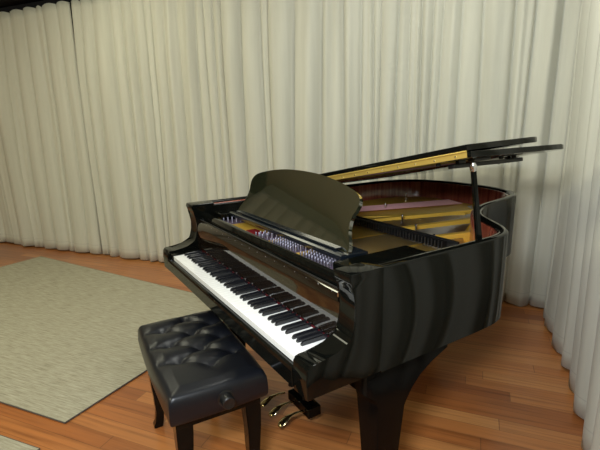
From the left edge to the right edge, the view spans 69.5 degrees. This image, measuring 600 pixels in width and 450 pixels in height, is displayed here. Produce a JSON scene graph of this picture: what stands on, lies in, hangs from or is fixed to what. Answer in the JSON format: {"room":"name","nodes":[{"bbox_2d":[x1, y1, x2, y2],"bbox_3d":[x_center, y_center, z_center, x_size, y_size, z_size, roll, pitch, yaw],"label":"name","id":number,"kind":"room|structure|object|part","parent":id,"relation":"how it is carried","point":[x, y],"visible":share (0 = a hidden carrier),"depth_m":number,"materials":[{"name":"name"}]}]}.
{"room":"music room","nodes":[
{"label":"music room","id":0,"kind":"room"},
{"bbox_2d":[70,4,74,39],"bbox_3d":[-1.890,-1.181,4.783,9.020,3.000,0.100,4,14,22],"label":"wall","id":1,"kind":"structure","parent":0,"point":[70,4],"depth_m":4.71,"materials":[{"name":"black paint"}]},
{"bbox_2d":[0,0,70,7],"bbox_3d":[-2.038,-2.322,4.244,8.890,0.045,0.480,4,14,22],"label":"trim","id":2,"kind":"structure","parent":1,"relation":"attached to","point":[3,3],"depth_m":4.58,"materials":[{"name":"black paint"}]},
{"bbox_2d":[0,0,79,12],"bbox_3d":[-2.007,-2.263,4.251,8.750,0.045,0.050,4,14,22],"label":"track","id":3,"kind":"object","parent":1,"relation":"attached to","point":[40,3],"visible":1,"depth_m":4.56,"materials":[{"name":"black paint"}]},
{"bbox_2d":[0,1,102,253],"bbox_3d":[-4.158,-1.083,5.328,4.025,2.644,0.122,4,14,22],"label":"curtain","id":4,"kind":"object","parent":3,"relation":"hanging from","point":[47,196],"visible":0.98,"depth_m":4.82,"materials":[{"name":"fabric"}]},
{"bbox_2d":[71,0,581,307],"bbox_3d":[-0.210,-0.799,3.756,4.478,2.644,0.131,4,14,22],"label":"curtain","id":5,"kind":"object","parent":3,"relation":"hanging from","point":[184,101],"visible":0.66,"depth_m":3.54,"materials":[{"name":"fabric"}]},
{"bbox_2d":[543,0,599,449],"bbox_3d":[0.931,-0.131,0.814,0.140,2.644,4.600,4,14,22],"label":"curtain","id":6,"kind":"object","parent":3,"relation":"hanging from","point":[571,312],"visible":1,"depth_m":2.29,"materials":[{"name":"fabric"}]},
{"bbox_2d":[0,241,583,449],"bbox_3d":[-3.086,1.032,2.168,9.020,0.060,6.680,4,14,22],"label":"floor","id":7,"kind":"structure","parent":0,"point":[503,385],"depth_m":2.16,"materials":[{"name":"brown wood"}]},
{"bbox_2d":[0,435,39,449],"bbox_3d":[-1.790,1.074,1.718,0.995,0.008,0.893,4,14,21],"label":"rug","id":8,"kind":"object","parent":7,"relation":"on","point":[6,443],"visible":1,"depth_m":1.97,"materials":[{"name":"grey carpet"}]},
{"bbox_2d":[0,256,210,423],"bbox_3d":[-2.122,0.694,3.367,2.954,0.008,1.936,6,15,28],"label":"rug","id":9,"kind":"object","parent":7,"relation":"on","point":[69,331],"visible":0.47,"depth_m":3.09,"materials":[{"name":"grey carpet"}]},
{"bbox_2d":[138,310,267,449],"bbox_3d":[-0.432,0.747,1.857,0.379,0.526,0.738,-8,15,-28],"label":"piano bench","id":10,"kind":"object","parent":7,"relation":"on","point":[199,371],"visible":1,"depth_m":1.64,"materials":[{"name":"black leather"}]},
{"bbox_3d":[-0.674,0.774,2.041,0.064,0.400,0.064,-8,15,-28],"label":"leg","id":11,"kind":"part","parent":10,"relation":"part of","materials":[{"name":"black wood"}]},
{"bbox_3d":[-0.415,0.876,1.581,0.064,0.400,0.064,-8,15,-28],"label":"leg","id":12,"kind":"part","parent":10,"relation":"part of","materials":[{"name":"black wood"}]},
{"bbox_3d":[-0.255,0.618,1.520,0.062,0.062,0.040,-8,15,-28],"label":"height knob","id":13,"kind":"part","parent":10,"relation":"part of","materials":[{"name":"black"}]},
{"bbox_3d":[-0.187,0.843,1.702,0.064,0.400,0.064,-8,15,-28],"label":"leg","id":14,"kind":"part","parent":10,"relation":"part of","materials":[{"name":"black wood"}]},
{"bbox_2d":[163,137,563,449],"bbox_3d":[0.464,0.199,2.329,1.988,1.338,1.478,-9,15,-31],"label":"grand piano","id":15,"kind":"object","parent":7,"relation":"on","point":[333,284],"visible":0.99,"depth_m":1.59,"materials":[{"name":"black wood"}]},
{"bbox_3d":[-0.620,0.053,2.414,0.281,0.344,0.098,-9,15,-31],"label":"arm","id":16,"kind":"part","parent":15,"relation":"part of","materials":[{"name":"black wood"}]},
{"bbox_3d":[-0.325,0.477,2.605,0.390,0.535,0.115,-9,15,-31],"label":"leg","id":17,"kind":"part","parent":15,"relation":"part of","materials":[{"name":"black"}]},
{"bbox_3d":[-0.198,0.083,1.875,0.024,0.081,1.378,-9,15,-31],"label":"rail","id":18,"kind":"part","parent":15,"relation":"part of","materials":[{"name":"black wood"}]},
{"bbox_2d":[229,211,367,259],"bbox_3d":[-0.065,0.020,1.952,0.126,0.023,0.980,-9,15,-31],"label":"tray","id":19,"kind":"object","parent":15,"relation":"on","point":[333,249],"depth_m":1.77,"materials":[{"name":"black wood"}]},
{"bbox_3d":[0.114,0.304,1.278,0.281,0.344,0.077,-9,15,-31],"label":"arm","id":20,"kind":"part","parent":15,"relation":"part of","materials":[{"name":"black wood"}]},
{"bbox_3d":[0.527,0.005,2.318,1.671,0.075,1.360,-9,15,-31],"label":"iron plate","id":21,"kind":"part","parent":15,"relation":"part of","materials":[{"name":"gold metal"}]},
{"bbox_3d":[0.355,0.699,1.598,0.390,0.535,0.115,-9,15,-31],"label":"leg","id":22,"kind":"part","parent":15,"relation":"part of","materials":[{"name":"black wood"}]},
{"bbox_3d":[0.326,-0.023,2.238,0.014,0.034,1.180,-9,15,-31],"label":"damper rail","id":23,"kind":"part","parent":15,"relation":"part of","materials":[{"name":"black wood"}]},
{"bbox_3d":[0.734,-0.316,2.392,1.322,0.311,1.460,-9,15,-31],"label":"lid","id":24,"kind":"part","parent":15,"relation":"part of","materials":[{"name":"black wood"}]},
{"bbox_3d":[0.642,-0.236,1.549,0.095,0.014,0.030,-9,15,-31],"label":"prop cup plate","id":25,"kind":"part","parent":15,"relation":"part of","materials":[{"name":"black"}]}
]}

